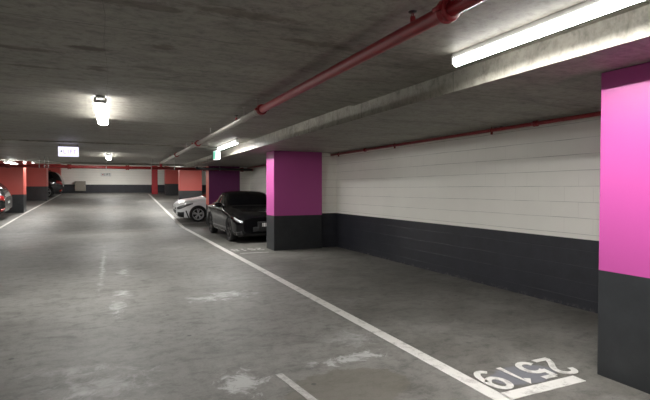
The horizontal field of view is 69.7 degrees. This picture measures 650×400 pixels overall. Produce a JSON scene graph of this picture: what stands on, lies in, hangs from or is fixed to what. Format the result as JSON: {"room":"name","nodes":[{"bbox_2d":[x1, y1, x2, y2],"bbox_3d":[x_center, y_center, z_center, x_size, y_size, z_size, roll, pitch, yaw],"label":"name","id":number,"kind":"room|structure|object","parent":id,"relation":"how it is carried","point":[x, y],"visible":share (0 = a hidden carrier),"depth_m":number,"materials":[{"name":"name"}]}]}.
{"room":"parking garage","nodes":[
{"label":"parking garage","id":0,"kind":"room"},
{"bbox_2d":[0,161,26,212],"bbox_3d":[-15.386,-0.604,21.454,2.715,2.460,0.825,-1,1,-25],"label":"concrete pillar","id":1,"kind":"structure","parent":0,"point":[13,179],"depth_m":21.53,"materials":[{"name":"red paint"}]},
{"bbox_2d":[26,161,48,200],"bbox_3d":[-17.962,-1.159,27.687,2.610,2.460,0.825,-1,1,-25],"label":"concrete pillar","id":2,"kind":"structure","parent":0,"point":[36,178],"depth_m":27.65,"materials":[{"name":"red paint"}]},
{"bbox_2d":[48,164,61,193],"bbox_3d":[-20.164,-1.627,32.938,2.670,2.460,0.825,-1,1,-25],"label":"concrete pillar","id":3,"kind":"structure","parent":0,"point":[58,170],"depth_m":33.01,"materials":[{"name":"red paint"}]},
{"bbox_2d":[61,164,205,192],"bbox_3d":[-16.569,-1.772,35.391,17.850,3.375,0.210,-1,1,-25],"label":"wall","id":4,"kind":"structure","parent":0,"point":[120,180],"depth_m":35.53,"materials":[{"name":"white paint"}]},
{"bbox_2d":[75,181,85,190],"bbox_3d":[-18.025,-1.026,34.409,0.700,0.730,0.360,-1,1,-25],"label":"utility box","id":5,"kind":"object","parent":4,"relation":"attached to","point":[79,185],"visible":1,"depth_m":34.27,"materials":[{"name":"metal"}]},
{"bbox_2d":[101,173,110,175],"bbox_3d":[-16.548,-1.911,35.270,0.720,0.260,0.012,-1,1,-25],"label":"wall sign","id":6,"kind":"object","parent":4,"relation":"attached to","point":[102,174],"visible":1,"depth_m":35.27,"materials":[{"name":"white metal"}]},
{"bbox_2d":[164,166,177,194],"bbox_3d":[-11.396,-1.454,34.675,0.938,2.268,0.600,-1,1,-25],"label":"concrete pillar","id":7,"kind":"structure","parent":0,"point":[170,176],"depth_m":34.40,"materials":[{"name":"red paint"}]},
{"bbox_2d":[178,170,201,199],"bbox_3d":[-7.953,-0.806,27.537,1.268,2.268,0.630,-1,1,-25],"label":"concrete pillar","id":8,"kind":"structure","parent":0,"point":[189,181],"depth_m":27.25,"materials":[{"name":"red paint"}]},
{"bbox_2d":[206,166,239,224],"bbox_3d":[-4.248,-0.164,19.439,1.276,2.445,0.645,-1,1,-25],"label":"concrete pillar","id":9,"kind":"structure","parent":0,"point":[217,182],"depth_m":19.10,"materials":[{"name":"purple paint"}]},
{"bbox_2d":[240,167,249,190],"bbox_3d":[-3.423,-0.185,19.724,0.540,2.440,0.210,-1,1,-25],"label":"wall","id":10,"kind":"structure","parent":0,"point":[244,176],"depth_m":19.62,"materials":[{"name":"white paint"}]},
{"bbox_2d":[266,151,321,250],"bbox_3d":[-0.781,0.022,11.839,1.276,2.458,0.615,-1,1,-25],"label":"concrete pillar","id":11,"kind":"structure","parent":0,"point":[293,178],"depth_m":11.55,"materials":[{"name":"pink paint"}]},
{"bbox_2d":[0,192,649,399],"bbox_3d":[-6.479,0.725,13.140,18.300,1.532,49.350,-1,1,-25],"label":"floor","id":12,"kind":"structure","parent":0,"point":[104,296],"depth_m":5.25,"materials":[{"name":"concrete"}]},
{"bbox_2d":[0,183,11,213],"bbox_3d":[-15.253,-0.009,18.612,4.476,1.707,2.134,-1,1,-25],"label":"hatchback","id":13,"kind":"object","parent":12,"relation":"on","point":[5,196],"visible":1,"depth_m":19.10,"materials":[{"name":"grey paint"}]},
{"bbox_2d":[0,194,60,227],"bbox_3d":[-14.780,0.371,23.858,0.162,1.136,19.656,-1,1,-23],"label":"painted line","id":14,"kind":"object","parent":12,"relation":"on","point":[59,194],"visible":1,"depth_m":21.36,"materials":[{"name":"paint"}]},
{"bbox_2d":[48,170,63,196],"bbox_3d":[-19.347,-1.056,29.990,4.476,1.806,2.134,-1,1,-25],"label":"car","id":15,"kind":"object","parent":12,"relation":"on","point":[55,180],"visible":0.26,"depth_m":30.05,"materials":[{"name":"grey paint"}]},
{"bbox_2d":[152,166,157,193],"bbox_3d":[-12.896,-1.552,35.349,0.405,2.270,0.375,-1,1,-25],"label":"steel post","id":16,"kind":"object","parent":12,"relation":"on","point":[154,172],"visible":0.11,"depth_m":35.19,"materials":[{"name":"red paint"}]},
{"bbox_2d":[173,194,205,221],"bbox_3d":[-4.608,0.137,21.241,4.329,1.533,2.103,-1,1,-23],"label":"hatchback","id":17,"kind":"object","parent":12,"relation":"on","point":[194,208],"visible":0.38,"depth_m":19.98,"materials":[{"name":"white paint"}]},
{"bbox_2d":[207,190,266,240],"bbox_3d":[-2.557,0.405,15.162,2.200,1.476,4.768,-1,1,-25],"label":"sedan","id":18,"kind":"object","parent":12,"relation":"on","point":[239,213],"visible":0.74,"depth_m":13.93,"materials":[{"name":"black paint"}]},
{"bbox_2d":[215,202,223,206],"bbox_3d":[-3.245,0.151,14.371,0.297,0.156,0.130,-1,1,-25],"label":"mirror","id":19,"kind":"object","parent":18,"relation":"attached to","point":[218,204],"depth_m":14.31,"materials":[{"name":"black paint"}]},
{"bbox_2d":[258,221,266,229],"bbox_3d":[-1.580,0.713,13.027,0.610,0.240,0.050,-1,1,-25],"label":"grille","id":20,"kind":"object","parent":18,"relation":"attached to","point":[262,225],"depth_m":12.93,"materials":[{"name":"black plastic"}]},
{"bbox_2d":[231,248,264,250],"bbox_3d":[-1.915,1.225,11.553,0.798,0.004,0.408,-1,1,-25],"label":"painted number","id":21,"kind":"object","parent":12,"relation":"on","point":[248,248],"visible":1,"depth_m":11.55,"materials":[{"name":"paint"}]},
{"bbox_2d":[275,373,316,399],"bbox_3d":[-0.186,1.417,3.478,0.060,0.004,0.726,-1,2,-32],"label":"painted line","id":22,"kind":"object","parent":12,"relation":"on","point":[301,391],"visible":1,"depth_m":3.52,"materials":[{"name":"paint"}]},
{"bbox_2d":[148,194,512,399],"bbox_3d":[-5.649,0.504,18.469,0.125,1.124,36.615,-1,1,-25],"label":"painted line","id":23,"kind":"object","parent":12,"relation":"on","point":[487,391],"visible":0.91,"depth_m":4.74,"materials":[{"name":"paint"}]},
{"bbox_2d":[474,357,577,388],"bbox_3d":[1.633,1.407,3.812,0.903,0.004,0.370,-1,1,-25],"label":"painted number","id":24,"kind":"object","parent":12,"relation":"on","point":[488,380],"visible":1,"depth_m":3.80,"materials":[{"name":"paint"}]},
{"bbox_2d":[500,376,584,399],"bbox_3d":[1.657,1.416,3.535,0.784,0.004,0.115,-1,1,-25],"label":"painted line","id":25,"kind":"object","parent":12,"relation":"on","point":[566,381],"visible":1,"depth_m":3.52,"materials":[{"name":"paint"}]},
{"bbox_2d":[0,0,649,166],"bbox_3d":[-6.479,-2.292,13.069,18.300,1.732,49.350,-1,1,-25],"label":"ceiling","id":26,"kind":"structure","parent":0,"point":[168,72],"depth_m":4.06,"materials":[{"name":"concrete"}]},
{"bbox_2d":[3,160,17,163],"bbox_3d":[-12.453,-1.472,18.526,0.150,0.104,2.070,-1,1,-25],"label":"light","id":27,"kind":"object","parent":26,"relation":"attached to","point":[4,161],"visible":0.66,"depth_m":17.92,"materials":[{"name":"white plastic"}]},
{"bbox_2d":[58,144,78,156],"bbox_3d":[-6.433,-1.241,11.711,0.460,0.305,0.064,-1,1,-25],"label":"sign","id":28,"kind":"object","parent":26,"relation":"hanging from","point":[64,151],"visible":1,"depth_m":11.69,"materials":[{"name":"white plastic"}]},
{"bbox_2d":[93,96,107,124],"bbox_3d":[-3.190,-1.250,6.678,0.150,0.104,2.070,-1,1,-25],"label":"light","id":29,"kind":"object","parent":26,"relation":"attached to","point":[100,102],"visible":1,"depth_m":6.14,"materials":[{"name":"white plastic"}]},
{"bbox_2d":[106,153,110,159],"bbox_3d":[-7.085,-1.426,15.287,0.150,0.104,2.070,-1,1,-25],"label":"light","id":30,"kind":"object","parent":26,"relation":"attached to","point":[108,155],"visible":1,"depth_m":14.58,"materials":[{"name":"white plastic"}]},
{"bbox_2d":[34,161,183,165],"bbox_3d":[-9.133,-1.568,20.137,5.820,0.108,0.420,-1,1,-25],"label":"pipe","id":31,"kind":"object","parent":26,"relation":"attached to","point":[35,162],"depth_m":19.82,"materials":[{"name":"metal"}]},
{"bbox_2d":[0,156,252,171],"bbox_3d":[-9.505,-1.289,16.115,14.400,0.424,0.226,-1,1,-25],"label":"pipe","id":32,"kind":"object","parent":26,"relation":"hanging from","point":[7,165],"visible":0.84,"depth_m":16.73,"materials":[{"name":"red metal"}]},
{"bbox_2d":[213,150,219,159],"bbox_3d":[-3.020,-1.275,13.022,0.126,0.300,0.380,-1,1,-25],"label":"exit sign","id":33,"kind":"object","parent":26,"relation":"hanging from","point":[216,154],"visible":0.91,"depth_m":12.86,"materials":[{"name":"white plastic"}]},
{"bbox_2d":[194,165,251,170],"bbox_3d":[-3.941,-1.254,18.209,2.239,0.207,0.094,-1,1,-25],"label":"drain pipe","id":34,"kind":"object","parent":26,"relation":"hanging from","point":[199,168],"visible":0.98,"depth_m":18.15,"materials":[{"name":"metal"}]},
{"bbox_2d":[217,139,238,149],"bbox_3d":[-2.431,-1.366,11.590,0.068,0.104,2.070,-1,1,-25],"label":"light","id":35,"kind":"object","parent":26,"relation":"attached to","point":[233,142],"visible":1,"depth_m":11.34,"materials":[{"name":"white plastic"}]},
{"bbox_2d":[160,0,485,163],"bbox_3d":[-0.325,-1.148,4.772,0.174,0.238,28.200,-1,1,-25],"label":"pipe","id":36,"kind":"object","parent":26,"relation":"hanging from","point":[445,11],"visible":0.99,"depth_m":3.28,"materials":[{"name":"metal"}]},
{"bbox_2d":[248,111,600,167],"bbox_3d":[2.672,-1.026,6.554,0.105,0.115,28.350,-1,1,-25],"label":"pipe","id":37,"kind":"object","parent":26,"relation":"hanging from","point":[491,130],"visible":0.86,"depth_m":6.97,"materials":[{"name":"metal"}]},
{"bbox_2d":[451,0,642,65],"bbox_3d":[1.502,-1.135,2.934,0.068,0.104,2.070,-1,1,-25],"label":"light","id":38,"kind":"object","parent":26,"relation":"attached to","point":[589,9],"visible":1,"depth_m":3.06,"materials":[{"name":"white plastic"}]},
{"bbox_2d":[322,153,336,246],"bbox_3d":[0.007,-0.008,12.206,0.540,2.440,0.360,-1,1,-25],"label":"wall","id":39,"kind":"structure","parent":0,"point":[329,163],"depth_m":12.06,"materials":[{"name":"white paint"}]},
{"bbox_2d":[250,116,600,312],"bbox_3d":[2.810,0.117,6.892,0.210,2.440,29.700,-1,1,-25],"label":"wall","id":40,"kind":"structure","parent":0,"point":[516,210],"depth_m":7.20,"materials":[{"name":"white paint"}]},
{"bbox_2d":[597,62,649,393],"bbox_3d":[2.908,0.212,3.754,1.276,2.458,0.597,-1,1,-25],"label":"concrete pillar","id":41,"kind":"structure","parent":0,"point":[623,356],"depth_m":3.56,"materials":[{"name":"pink paint"}]}
]}

